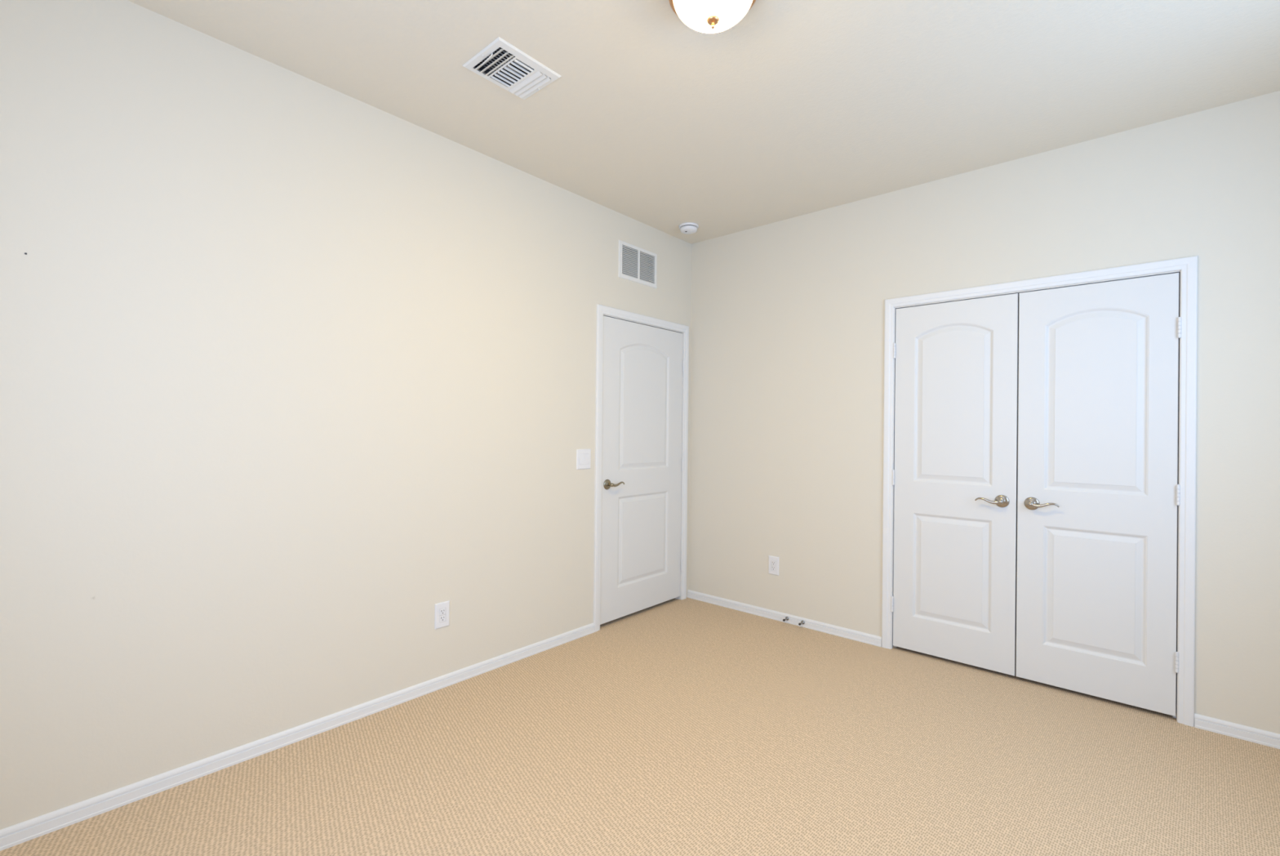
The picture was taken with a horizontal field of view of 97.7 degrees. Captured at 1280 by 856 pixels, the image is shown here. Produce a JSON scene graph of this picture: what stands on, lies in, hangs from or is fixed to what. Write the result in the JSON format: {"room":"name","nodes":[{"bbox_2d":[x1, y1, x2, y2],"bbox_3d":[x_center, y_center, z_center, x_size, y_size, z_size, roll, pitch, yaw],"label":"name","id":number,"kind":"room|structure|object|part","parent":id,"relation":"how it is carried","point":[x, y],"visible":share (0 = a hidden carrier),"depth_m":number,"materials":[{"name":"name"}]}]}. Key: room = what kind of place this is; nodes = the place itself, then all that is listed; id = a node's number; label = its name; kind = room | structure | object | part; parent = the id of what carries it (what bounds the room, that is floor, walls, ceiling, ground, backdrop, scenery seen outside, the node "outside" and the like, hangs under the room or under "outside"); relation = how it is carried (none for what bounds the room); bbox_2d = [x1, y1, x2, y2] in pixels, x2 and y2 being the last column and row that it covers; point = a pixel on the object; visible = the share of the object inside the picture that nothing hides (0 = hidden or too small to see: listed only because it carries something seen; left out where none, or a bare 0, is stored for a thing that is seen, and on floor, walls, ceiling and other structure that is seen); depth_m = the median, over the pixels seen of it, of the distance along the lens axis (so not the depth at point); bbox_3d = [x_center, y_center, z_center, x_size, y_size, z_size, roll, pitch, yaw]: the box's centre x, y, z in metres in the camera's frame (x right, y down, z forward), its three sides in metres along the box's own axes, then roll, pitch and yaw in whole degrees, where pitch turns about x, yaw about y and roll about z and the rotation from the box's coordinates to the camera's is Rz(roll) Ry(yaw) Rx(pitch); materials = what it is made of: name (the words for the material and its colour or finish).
{"room":"empty bedroom","nodes":[
{"label":"empty bedroom","id":0,"kind":"room"},
{"bbox_2d":[0,0,691,829],"bbox_3d":[-1.036,-0.078,2.815,0.120,2.740,4.170,0,0,41],"label":"wall","id":1,"kind":"structure","parent":0,"point":[295,368],"depth_m":2.18,"materials":[{"name":"beige paint"}]},
{"bbox_2d":[0,622,595,850],"bbox_3d":[-1.291,1.260,2.436,0.015,0.057,3.018,0,0,41],"label":"baseboard","id":2,"kind":"structure","parent":1,"relation":"attached to","point":[15,834],"depth_m":2.16,"materials":[{"name":"white paint"}]},
{"bbox_2d":[434,600,449,629],"bbox_3d":[-0.985,0.932,2.786,0.007,0.126,0.078,0,0,41],"label":"wall outlet","id":3,"kind":"object","parent":1,"relation":"attached to","point":[442,619],"visible":1,"depth_m":2.78,"materials":[{"name":"white plastic"}]},
{"bbox_2d":[439,613,445,622],"bbox_3d":[-0.985,0.949,2.786,0.006,0.033,0.033,0,0,41],"label":"receptacle","id":4,"kind":"object","parent":3,"relation":"attached to","point":[442,616],"depth_m":2.78,"materials":[{"name":"white plastic"}]},
{"bbox_2d":[439,607,445,615],"bbox_3d":[-0.985,0.915,2.786,0.006,0.033,0.033,0,0,41],"label":"receptacle","id":5,"kind":"object","parent":3,"relation":"attached to","point":[442,610],"depth_m":2.78,"materials":[{"name":"white plastic"}]},
{"bbox_2d":[576,448,591,469],"bbox_3d":[-0.351,0.195,3.499,0.008,0.126,0.118,0,0,41],"label":"light switch","id":6,"kind":"object","parent":1,"relation":"attached to","point":[583,456],"visible":1,"depth_m":3.49,"materials":[{"name":"white plastic"}]},
{"bbox_2d":[617,240,657,288],"bbox_3d":[-0.033,-1.129,3.894,0.074,0.250,0.396,0,0,41],"label":"air vent","id":7,"kind":"object","parent":1,"relation":"in","point":[634,265],"visible":0.99,"depth_m":3.87,"materials":[{"name":"white metal"}]},
{"bbox_2d":[593,303,688,631],"bbox_3d":[-0.004,0.258,3.978,0.134,2.096,0.981,0,0,41],"label":"door frame","id":8,"kind":"structure","parent":1,"relation":"attached to","point":[601,309],"depth_m":3.64,"materials":[{"name":"white paint"}]},
{"bbox_2d":[600,315,684,624],"bbox_3d":[0.044,0.277,3.941,0.092,2.006,0.871,0,0,41],"label":"door","id":9,"kind":"structure","parent":1,"relation":"in","point":[643,365],"depth_m":3.91,"materials":[{"name":"white paint"}]},
{"bbox_3d":[-0.154,0.369,3.680,0.043,0.030,0.131,0,0,41],"label":"lever","id":10,"kind":"part","parent":9,"relation":"part of","materials":[{"name":"silver metal"}]},
{"bbox_2d":[0,596,1279,855],"bbox_3d":[0.235,1.354,2.312,4.670,0.100,5.120,0,0,41],"label":"floor","id":11,"kind":"structure","parent":0,"point":[688,726],"depth_m":2.12,"materials":[{"name":"beige carpet"}]},
{"bbox_2d":[128,0,1279,244],"bbox_3d":[0.357,-1.497,1.684,3.690,0.120,4.290,0,0,41],"label":"ceiling","id":12,"kind":"structure","parent":0,"point":[796,108],"depth_m":2.29,"materials":[{"name":"beige paint"}]},
{"bbox_2d":[462,36,561,99],"bbox_3d":[-0.515,-1.493,2.260,0.250,0.132,0.302,0,0,41],"label":"ceiling vent","id":13,"kind":"object","parent":12,"relation":"in","point":[524,76],"visible":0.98,"depth_m":2.26,"materials":[{"name":"white metal"}]},
{"bbox_3d":[-0.597,-1.438,2.175,0.009,0.022,0.088,1,0,-44],"label":"damper lever","id":14,"kind":"part","parent":13,"relation":"part of","materials":[{"name":"white metal"}]},
{"bbox_2d":[679,222,698,234],"bbox_3d":[0.345,-1.407,3.959,0.141,0.047,0.141,0,0,41],"label":"smoke detector","id":15,"kind":"object","parent":12,"relation":"attached to","point":[688,228],"visible":1,"depth_m":3.92,"materials":[{"name":"white plastic"}]},
{"bbox_2d":[668,0,755,33],"bbox_3d":[0.237,-1.365,1.808,0.302,0.146,0.302,0,0,41],"label":"ceiling light","id":16,"kind":"object","parent":12,"relation":"attached to","point":[709,16],"visible":1,"depth_m":1.80,"materials":[{"name":"white glass"}]},
{"bbox_2d":[688,90,1279,733],"bbox_3d":[1.721,-0.049,3.244,3.690,2.740,0.120,0,0,41],"label":"wall","id":17,"kind":"structure","parent":0,"point":[788,315],"depth_m":3.13,"materials":[{"name":"beige paint"}]},
{"bbox_2d":[768,555,778,575],"bbox_3d":[0.921,0.948,3.853,0.078,0.126,0.007,0,0,41],"label":"wall outlet","id":18,"kind":"object","parent":17,"relation":"attached to","point":[773,565],"visible":1,"depth_m":3.85,"materials":[{"name":"white plastic"}]},
{"bbox_2d":[771,564,775,570],"bbox_3d":[0.921,0.965,3.853,0.033,0.033,0.006,0,0,41],"label":"receptacle","id":19,"kind":"object","parent":18,"relation":"attached to","point":[773,566],"depth_m":3.85,"materials":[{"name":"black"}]},
{"bbox_2d":[771,560,775,565],"bbox_3d":[0.921,0.931,3.853,0.033,0.033,0.006,0,0,41],"label":"receptacle","id":20,"kind":"object","parent":18,"relation":"attached to","point":[773,562],"depth_m":3.85,"materials":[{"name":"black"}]},
{"bbox_2d":[687,589,881,646],"bbox_3d":[0.913,1.286,3.851,1.451,0.057,0.015,0,0,41],"label":"baseboard","id":21,"kind":"structure","parent":17,"relation":"attached to","point":[869,638],"depth_m":3.76,"materials":[{"name":"white paint"}]},
{"bbox_2d":[890,293,1018,675],"bbox_3d":[1.738,0.295,3.134,0.619,2.013,0.092,0,0,41],"label":"door","id":22,"kind":"structure","parent":17,"relation":"in","point":[954,475],"depth_m":3.12,"materials":[{"name":"white paint"}]},
{"bbox_3d":[1.867,0.388,2.987,0.131,0.030,0.043,0,0,41],"label":"lever","id":23,"kind":"part","parent":22,"relation":"part of","materials":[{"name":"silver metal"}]},
{"bbox_2d":[881,255,1197,726],"bbox_3d":[2.011,0.276,2.976,1.342,2.096,0.134,0,0,41],"label":"door frame","id":24,"kind":"structure","parent":17,"relation":"attached to","point":[1188,276],"depth_m":2.53,"materials":[{"name":"white paint"}]},
{"bbox_2d":[1016,272,1181,715],"bbox_3d":[2.205,0.299,2.723,0.614,2.013,0.092,0,0,41],"label":"door","id":25,"kind":"structure","parent":17,"relation":"in","point":[1099,491],"depth_m":2.71,"materials":[{"name":"white paint"}]},
{"bbox_3d":[2.045,0.389,2.831,0.131,0.030,0.043,0,0,41],"label":"lever","id":26,"kind":"part","parent":25,"relation":"part of","materials":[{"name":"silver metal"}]},
{"bbox_2d":[1194,712,1279,748],"bbox_3d":[2.711,1.300,2.267,0.656,0.057,0.015,0,0,41],"label":"baseboard","id":27,"kind":"structure","parent":17,"relation":"attached to","point":[1245,732],"depth_m":2.39,"materials":[{"name":"white paint"}]}
]}

